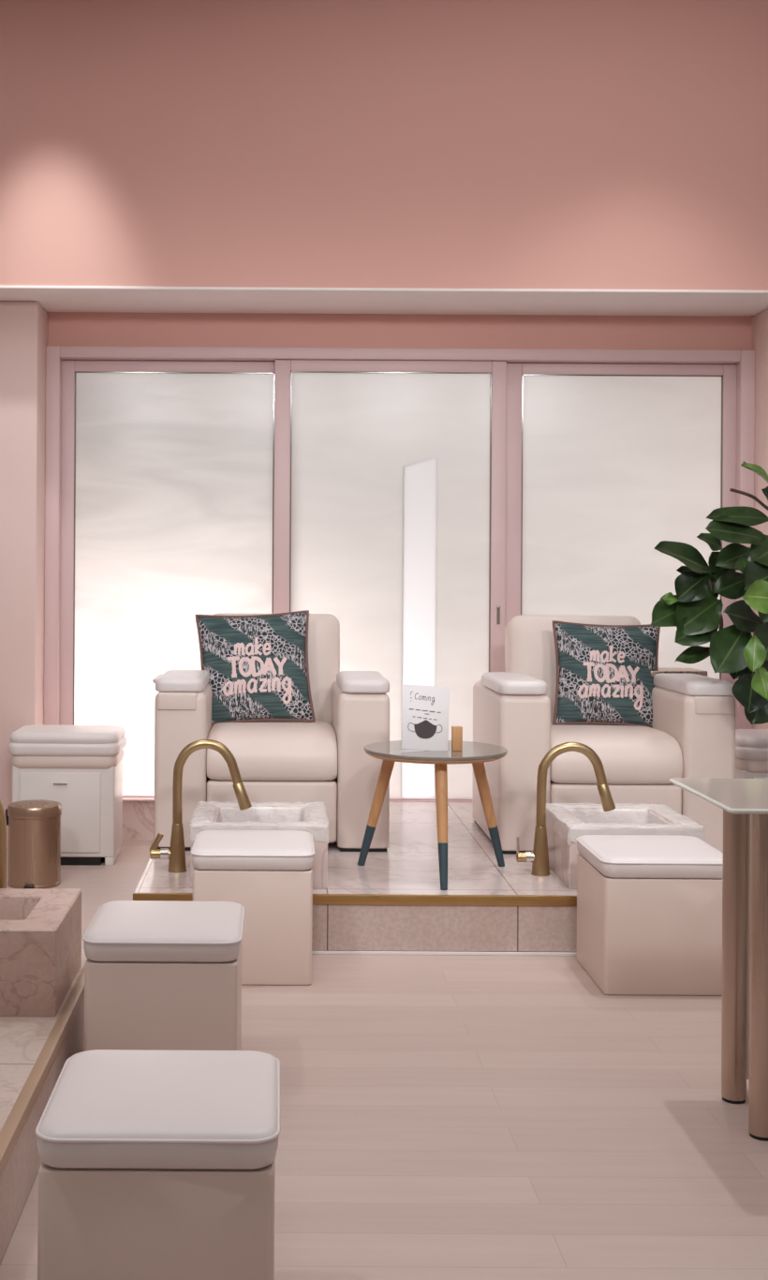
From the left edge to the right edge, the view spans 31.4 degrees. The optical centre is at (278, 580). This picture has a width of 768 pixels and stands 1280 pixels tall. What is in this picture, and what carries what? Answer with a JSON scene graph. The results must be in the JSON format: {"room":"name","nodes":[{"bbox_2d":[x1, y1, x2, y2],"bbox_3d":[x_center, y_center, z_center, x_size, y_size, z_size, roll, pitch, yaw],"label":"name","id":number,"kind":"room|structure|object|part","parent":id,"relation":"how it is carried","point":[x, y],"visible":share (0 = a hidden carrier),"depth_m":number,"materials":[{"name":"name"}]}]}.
{"room":"salon","nodes":[
{"label":"salon","id":0,"kind":"room"},
{"bbox_2d":[0,300,47,848],"bbox_3d":[-1.915,-0.031,6.625,1.570,2.565,0.550,0,0,0],"label":"wall","id":1,"kind":"structure","parent":0,"point":[23,325],"depth_m":6.35,"materials":[{"name":"pink paint"}]},
{"bbox_2d":[122,801,154,840],"bbox_3d":[0.578,1.169,6.675,3.430,0.195,0.150,0,0,0],"label":"wall","id":2,"kind":"structure","parent":0,"point":[138,816],"depth_m":6.60,"materials":[{"name":"stone"}]},
{"bbox_2d":[0,0,767,317],"bbox_3d":[0.312,-1.989,6.495,6.000,1.352,0.810,0,0,0],"label":"wall","id":3,"kind":"structure","parent":0,"point":[565,144],"depth_m":6.09,"materials":[{"name":"pink paint"}]},
{"bbox_2d":[0,285,767,316],"bbox_3d":[0.308,-1.307,6.351,6.000,0.013,0.538,0,0,0],"label":"trim","id":4,"kind":"structure","parent":3,"relation":"attached to","point":[98,299],"depth_m":6.30,"materials":[{"name":"white paint"}]},
{"bbox_2d":[0,839,767,1279],"bbox_3d":[0.292,1.305,2.300,6.200,0.080,9.200,0,0,0],"label":"floor","id":5,"kind":"structure","parent":0,"point":[444,1117],"depth_m":3.14,"materials":[{"name":"brown wood"}]},
{"bbox_2d":[5,799,61,888],"bbox_3d":[-1.012,1.087,5.640,0.223,0.339,0.223,0,0,-45],"label":"waste bin","id":6,"kind":"object","parent":5,"relation":"on","point":[34,825],"visible":0.98,"depth_m":5.55,"materials":[{"name":"brown metal"}]},
{"bbox_3d":[-1.011,0.944,5.640,0.223,0.053,0.223,0,0,0],"label":"lid","id":7,"kind":"part","parent":6,"relation":"part of","materials":[{"name":"brown metal"}]},
{"bbox_2d":[0,940,87,1265],"bbox_3d":[-1.607,1.152,2.300,2.200,0.202,3.400,0,0,0],"label":"platform","id":8,"kind":"object","parent":5,"relation":"on","point":[35,1050],"depth_m":2.92,"materials":[{"name":"stone"}]},
{"bbox_2d":[0,800,6,888],"bbox_3d":[-0.822,0.817,3.782,0.068,0.483,0.374,0,0,22],"label":"faucet","id":9,"kind":"object","parent":8,"relation":"on","point":[3,821],"visible":0.3,"depth_m":3.85,"materials":[{"name":"gold metal"}]},
{"bbox_2d":[0,888,81,1016],"bbox_3d":[-0.866,0.951,3.520,0.650,0.213,0.440,0,0,0],"label":"basin","id":10,"kind":"object","parent":8,"relation":"on","point":[40,929],"visible":1,"depth_m":3.31,"materials":[{"name":"stone"}]},
{"bbox_3d":[-0.521,1.074,2.300,0.028,0.032,3.400,0,0,0],"label":"brass trim","id":11,"kind":"part","parent":8,"relation":"part of","materials":[{"name":"gold metal"}]},
{"bbox_2d":[8,724,126,865],"bbox_3d":[-0.951,0.959,6.161,0.494,0.596,0.366,0,0,0],"label":"storage cabinet","id":12,"kind":"object","parent":5,"relation":"on","point":[79,767],"visible":0.94,"depth_m":5.99,"materials":[{"name":"white paint"}]},
{"bbox_3d":[-0.964,1.022,5.999,0.355,0.350,0.012,0,0,0],"label":"door","id":13,"kind":"part","parent":12,"relation":"part of","materials":[{"name":"white paint"}]},
{"bbox_3d":[-0.961,0.892,5.988,0.060,0.010,0.012,0,0,0],"label":"handle","id":14,"kind":"part","parent":12,"relation":"part of","materials":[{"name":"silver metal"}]},
{"bbox_2d":[35,1049,281,1279],"bbox_3d":[-0.188,1.048,2.265,0.382,0.427,0.387,0,0,0],"label":"stool","id":15,"kind":"object","parent":5,"relation":"on","point":[156,1165],"visible":1,"depth_m":2.08,"materials":[{"name":"white leather"}]},
{"bbox_2d":[37,1049,278,1169],"bbox_3d":[-0.187,0.870,2.265,0.375,0.071,0.380,0,0,0],"label":"seat cushion","id":16,"kind":"object","parent":15,"relation":"on","point":[105,1108],"depth_m":2.15,"materials":[{"name":"white leather"}]},
{"bbox_2d":[82,900,245,1051],"bbox_3d":[-0.278,1.048,3.400,0.382,0.427,0.392,0,0,0],"label":"stool","id":17,"kind":"object","parent":5,"relation":"on","point":[159,974],"visible":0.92,"depth_m":3.21,"materials":[{"name":"white leather"}]},
{"bbox_2d":[83,900,243,962],"bbox_3d":[-0.277,0.870,3.400,0.375,0.071,0.385,0,0,0],"label":"seat cushion","id":18,"kind":"object","parent":17,"relation":"on","point":[120,930],"depth_m":3.25,"materials":[{"name":"white leather"}]},
{"bbox_2d":[191,830,315,985],"bbox_3d":[-0.080,1.049,4.425,0.392,0.427,0.387,0,0,0],"label":"stool","id":19,"kind":"object","parent":5,"relation":"on","point":[269,873],"visible":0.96,"depth_m":4.24,"materials":[{"name":"white leather"}]},
{"bbox_2d":[192,830,313,870],"bbox_3d":[-0.079,0.871,4.425,0.385,0.071,0.380,0,0,0],"label":"seat cushion","id":20,"kind":"object","parent":19,"relation":"on","point":[212,850],"depth_m":4.26,"materials":[{"name":"white leather"}]},
{"bbox_2d":[133,802,577,952],"bbox_3d":[0.751,1.161,5.598,2.489,0.190,2.000,0,0,0],"label":"platform","id":21,"kind":"object","parent":5,"relation":"on","point":[394,901],"visible":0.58,"depth_m":4.61,"materials":[{"name":"tile"}]},
{"bbox_2d":[148,739,252,873],"bbox_3d":[-0.283,0.820,4.970,0.374,0.483,0.068,0,0,0],"label":"faucet","id":22,"kind":"object","parent":21,"relation":"on","point":[175,855],"visible":1,"depth_m":4.96,"materials":[{"name":"gold metal"}]},
{"bbox_3d":[-0.445,0.958,4.968,0.052,0.075,0.015,0,0,10],"label":"lever","id":23,"kind":"part","parent":22,"relation":"part of","materials":[{"name":"gold metal"}]},
{"bbox_3d":[-0.245,0.740,4.970,0.281,0.322,0.035,0,0,0],"label":"gooseneck spout","id":24,"kind":"part","parent":22,"relation":"part of","materials":[{"name":"gold metal"}]},
{"bbox_2d":[190,803,327,888],"bbox_3d":[-0.066,0.951,4.950,0.491,0.223,0.515,0,0,0],"label":"basin","id":25,"kind":"object","parent":21,"relation":"on","point":[308,817],"visible":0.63,"depth_m":4.88,"materials":[{"name":"stone"}]},
{"bbox_2d":[152,612,389,851],"bbox_3d":[-0.031,0.605,5.801,0.946,0.915,0.935,0,0,0],"label":"armchair","id":26,"kind":"object","parent":21,"relation":"on","point":[325,761],"visible":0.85,"depth_m":5.34,"materials":[{"name":"beige leather"}]},
{"bbox_3d":[-0.389,1.054,5.712,0.185,0.013,0.736,0,0,0],"label":"foot rail","id":27,"kind":"part","parent":26,"relation":"part of","materials":[{"name":"black plastic"}]},
{"bbox_3d":[-0.387,0.741,5.720,0.205,0.616,0.760,0,0,0],"label":"armrest","id":28,"kind":"part","parent":26,"relation":"part of","materials":[{"name":"beige leather"}]},
{"bbox_2d":[195,610,315,725],"bbox_3d":[-0.101,0.377,5.891,0.513,0.500,0.191,0,0,-5],"label":"throw pillow","id":29,"kind":"object","parent":26,"relation":"on","point":[257,665],"visible":0.98,"depth_m":5.84,"materials":[{"name":"fabric"}]},
{"bbox_2d":[206,720,337,780],"bbox_3d":[-0.024,0.696,5.690,0.516,0.195,0.701,0,0,0],"label":"seat cushion","id":30,"kind":"object","parent":26,"relation":"on","point":[261,751],"depth_m":5.36,"materials":[{"name":"beige leather"}]},
{"bbox_3d":[-0.026,0.912,5.685,0.516,0.242,0.660,0,0,0],"label":"panel","id":31,"kind":"part","parent":26,"relation":"part of","materials":[{"name":"beige leather"}]},
{"bbox_3d":[-0.023,0.422,6.148,0.600,0.549,0.240,0,0,0],"label":"backrest","id":32,"kind":"part","parent":26,"relation":"part of","materials":[{"name":"beige leather"}]},
{"bbox_3d":[0.338,0.745,5.720,0.205,0.616,0.760,0,0,0],"label":"armrest","id":33,"kind":"part","parent":26,"relation":"part of","materials":[{"name":"beige leather"}]},
{"bbox_3d":[0.336,1.059,5.712,0.185,0.013,0.736,0,0,0],"label":"foot rail","id":34,"kind":"part","parent":26,"relation":"part of","materials":[{"name":"black plastic"}]},
{"bbox_3d":[0.752,1.082,4.605,2.489,0.033,0.014,0,0,0],"label":"brass trim","id":35,"kind":"part","parent":21,"relation":"part of","materials":[{"name":"brown metal"}]},
{"bbox_2d":[357,740,507,889],"bbox_3d":[0.575,0.841,4.963,0.552,0.456,0.559,0,0,0],"label":"side table","id":36,"kind":"object","parent":21,"relation":"on","point":[476,753],"visible":0.9,"depth_m":4.91,"materials":[{"name":"brown wood"}]},
{"bbox_3d":[0.386,0.776,5.056,0.112,0.282,0.045,0,0,21],"label":"leg","id":37,"kind":"part","parent":36,"relation":"part of","materials":[{"name":"brown wood"}]},
{"bbox_2d":[401,684,462,751],"bbox_3d":[0.553,0.497,4.923,0.218,0.240,0.080,0,0,-4],"label":"table sign","id":38,"kind":"object","parent":36,"relation":"on","point":[425,708],"visible":1,"depth_m":4.93,"materials":[{"name":"white paper"}]},
{"bbox_2d":[409,708,441,720],"bbox_3d":[0.533,0.483,4.931,0.116,0.043,0.009,0,0,-2],"label":"print","id":39,"kind":"object","parent":38,"relation":"attached to","point":[415,714],"depth_m":4.93},
{"bbox_3d":[0.575,0.778,4.776,0.044,0.282,0.112,0,0,0],"label":"leg","id":40,"kind":"part","parent":36,"relation":"part of","materials":[{"name":"brown wood"}]},
{"bbox_3d":[0.765,0.779,5.056,0.112,0.282,0.045,0,0,-21],"label":"leg","id":41,"kind":"part","parent":36,"relation":"part of","materials":[{"name":"brown wood"}]},
{"bbox_2d":[516,742,615,876],"bbox_3d":[1.049,0.828,4.950,0.360,0.483,0.068,0,0,0],"label":"faucet","id":42,"kind":"object","parent":21,"relation":"on","point":[539,857],"visible":1,"depth_m":4.93,"materials":[{"name":"gold metal"}]},
{"bbox_3d":[0.875,0.968,4.950,0.012,0.070,0.012,0,0,0],"label":"lever","id":43,"kind":"part","parent":42,"relation":"part of","materials":[{"name":"gold metal"}]},
{"bbox_3d":[1.081,0.749,4.950,0.280,0.326,0.035,0,0,0],"label":"gooseneck spout","id":44,"kind":"part","parent":42,"relation":"part of","materials":[{"name":"gold metal"}]},
{"bbox_2d":[472,615,735,854],"bbox_3d":[1.353,0.614,5.771,0.972,0.915,0.935,0,0,0],"label":"armchair","id":45,"kind":"object","parent":21,"relation":"on","point":[692,734],"visible":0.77,"depth_m":5.32,"materials":[{"name":"beige leather"}]},
{"bbox_3d":[0.966,1.062,5.682,0.185,0.013,0.736,0,0,0],"label":"foot rail","id":46,"kind":"part","parent":45,"relation":"part of","materials":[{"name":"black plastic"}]},
{"bbox_3d":[0.968,0.749,5.690,0.205,0.616,0.760,0,0,0],"label":"armrest","id":47,"kind":"part","parent":45,"relation":"part of","materials":[{"name":"beige leather"}]},
{"bbox_3d":[1.332,0.430,6.118,0.600,0.549,0.240,0,0,0],"label":"backrest","id":48,"kind":"part","parent":45,"relation":"part of","materials":[{"name":"beige leather"}]},
{"bbox_2d":[552,620,660,728],"bbox_3d":[1.417,0.402,5.856,0.473,0.456,0.183,0,0,6],"label":"throw pillow","id":49,"kind":"object","parent":45,"relation":"on","point":[603,672],"visible":0.98,"depth_m":5.81,"materials":[{"name":"fabric"}]},
{"bbox_3d":[1.329,0.920,5.655,0.516,0.242,0.660,0,0,0],"label":"panel","id":50,"kind":"part","parent":45,"relation":"part of","materials":[{"name":"beige leather"}]},
{"bbox_2d":[550,722,684,784],"bbox_3d":[1.331,0.705,5.660,0.516,0.195,0.701,0,0,0],"label":"seat cushion","id":51,"kind":"object","parent":45,"relation":"on","point":[629,754],"depth_m":5.32,"materials":[{"name":"beige leather"}]},
{"bbox_2d":[651,667,707,676],"bbox_3d":[1.715,0.398,5.930,0.250,0.025,0.240,0,0,0],"label":"tray","id":52,"kind":"object","parent":45,"relation":"on","point":[662,670],"depth_m":5.81,"materials":[{"name":"beige metal"}]},
{"bbox_3d":[1.693,0.753,5.690,0.205,0.616,0.760,0,0,0],"label":"armrest","id":53,"kind":"part","parent":45,"relation":"part of","materials":[{"name":"beige leather"}]},
{"bbox_2d":[546,804,703,889],"bbox_3d":[1.244,0.959,4.960,0.481,0.223,0.505,0,0,0],"label":"basin","id":54,"kind":"object","parent":21,"relation":"on","point":[565,824],"visible":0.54,"depth_m":4.91,"materials":[{"name":"stone"}]},
{"bbox_2d":[312,951,577,955],"bbox_3d":[0.751,1.262,4.601,2.483,0.011,0.010,0,0,0],"label":"baseboard","id":55,"kind":"structure","parent":5,"relation":"on","point":[313,952],"depth_m":4.60,"materials":[{"name":"white paint"}]},
{"bbox_2d":[576,834,722,996],"bbox_3d":[1.201,1.057,4.360,0.417,0.427,0.417,0,0,0],"label":"stool","id":56,"kind":"object","parent":5,"relation":"on","point":[649,907],"visible":0.85,"depth_m":4.16,"materials":[{"name":"white leather"}]},
{"bbox_2d":[577,834,722,878],"bbox_3d":[1.202,0.879,4.360,0.410,0.071,0.410,0,0,0],"label":"seat cushion","id":57,"kind":"object","parent":56,"relation":"on","point":[606,856],"depth_m":4.21,"materials":[{"name":"white leather"}]},
{"bbox_2d":[651,461,767,725],"bbox_3d":[2.066,0.361,5.358,1.011,1.828,0.677,0,0,-31],"label":"potted plant","id":58,"kind":"object","parent":5,"relation":"on","point":[695,610],"visible":1,"depth_m":5.32,"materials":[{"name":"green plant"}]},
{"bbox_3d":[1.949,0.235,5.391,0.443,1.242,0.195,0,0,0],"label":"stem","id":59,"kind":"part","parent":58,"relation":"part of","materials":[{"name":"green plant"}]},
{"bbox_2d":[669,777,767,1141],"bbox_3d":[1.615,0.893,3.275,1.215,0.760,0.485,0,0,0],"label":"glass desk","id":60,"kind":"object","parent":5,"relation":"on","point":[744,802],"visible":1,"depth_m":3.30,"materials":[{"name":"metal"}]},
{"bbox_3d":[1.118,0.892,3.325,0.059,0.740,0.059,0,0,0],"label":"leg","id":61,"kind":"part","parent":60,"relation":"part of","materials":[{"name":"beige metal"}]},
{"bbox_3d":[1.612,0.885,3.390,0.905,0.715,0.020,0,0,0],"label":"modesty panel","id":62,"kind":"part","parent":60,"relation":"part of","materials":[{"name":"pink paint"}]},
{"bbox_3d":[1.110,0.892,3.108,0.059,0.740,0.059,0,0,0],"label":"leg","id":63,"kind":"part","parent":60,"relation":"part of","materials":[{"name":"beige metal"}]},
{"bbox_2d":[735,729,767,778],"bbox_3d":[2.284,0.979,6.161,0.494,0.596,0.366,0,0,0],"label":"trolley","id":64,"kind":"object","parent":5,"relation":"on","point":[751,745],"visible":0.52,"depth_m":6.00,"materials":[{"name":"white paint"}]},
{"bbox_3d":[2.271,1.042,5.999,0.355,0.350,0.012,0,0,0],"label":"door","id":65,"kind":"part","parent":64,"relation":"part of","materials":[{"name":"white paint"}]},
{"bbox_2d":[47,312,752,350],"bbox_3d":[0.592,-1.211,6.685,3.430,0.175,0.130,0,0,0],"label":"wall","id":66,"kind":"structure","parent":0,"point":[64,328],"depth_m":6.62,"materials":[{"name":"pink paint"}]},
{"bbox_2d":[59,359,274,797],"bbox_3d":[-0.508,-0.010,6.652,1.116,2.133,0.035,0,0,0],"label":"window","id":67,"kind":"structure","parent":66,"relation":"in","point":[168,490],"depth_m":6.65,"materials":[{"name":"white glass"}]},
{"bbox_2d":[273,359,506,800],"bbox_3d":[0.540,-0.003,6.603,1.126,2.133,0.044,0,0,0],"label":"window","id":68,"kind":"structure","parent":66,"relation":"in","point":[390,496],"depth_m":6.61,"materials":[{"name":"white glass"}]},
{"bbox_3d":[1.068,0.165,6.587,0.014,0.090,0.011,0,0,0],"label":"pull handle","id":69,"kind":"part","parent":68,"relation":"part of","materials":[{"name":"silver metal"}]},
{"bbox_2d":[44,345,755,802],"bbox_3d":[0.585,-0.027,6.631,3.430,2.197,0.138,0,0,0],"label":"trim","id":70,"kind":"structure","parent":66,"relation":"attached to","point":[744,360],"depth_m":6.57,"materials":[{"name":"pink paint"}]},
{"bbox_2d":[505,362,736,697],"bbox_3d":[1.661,0.004,6.652,1.151,2.133,0.035,0,0,0],"label":"window","id":71,"kind":"structure","parent":66,"relation":"in","point":[606,464],"depth_m":6.65,"materials":[{"name":"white glass"}]},
{"bbox_2d":[751,309,767,729],"bbox_3d":[2.800,-0.002,6.625,1.000,2.565,0.550,0,0,0],"label":"wall","id":72,"kind":"structure","parent":0,"point":[759,322],"depth_m":6.48,"materials":[{"name":"pink paint"}]}
]}

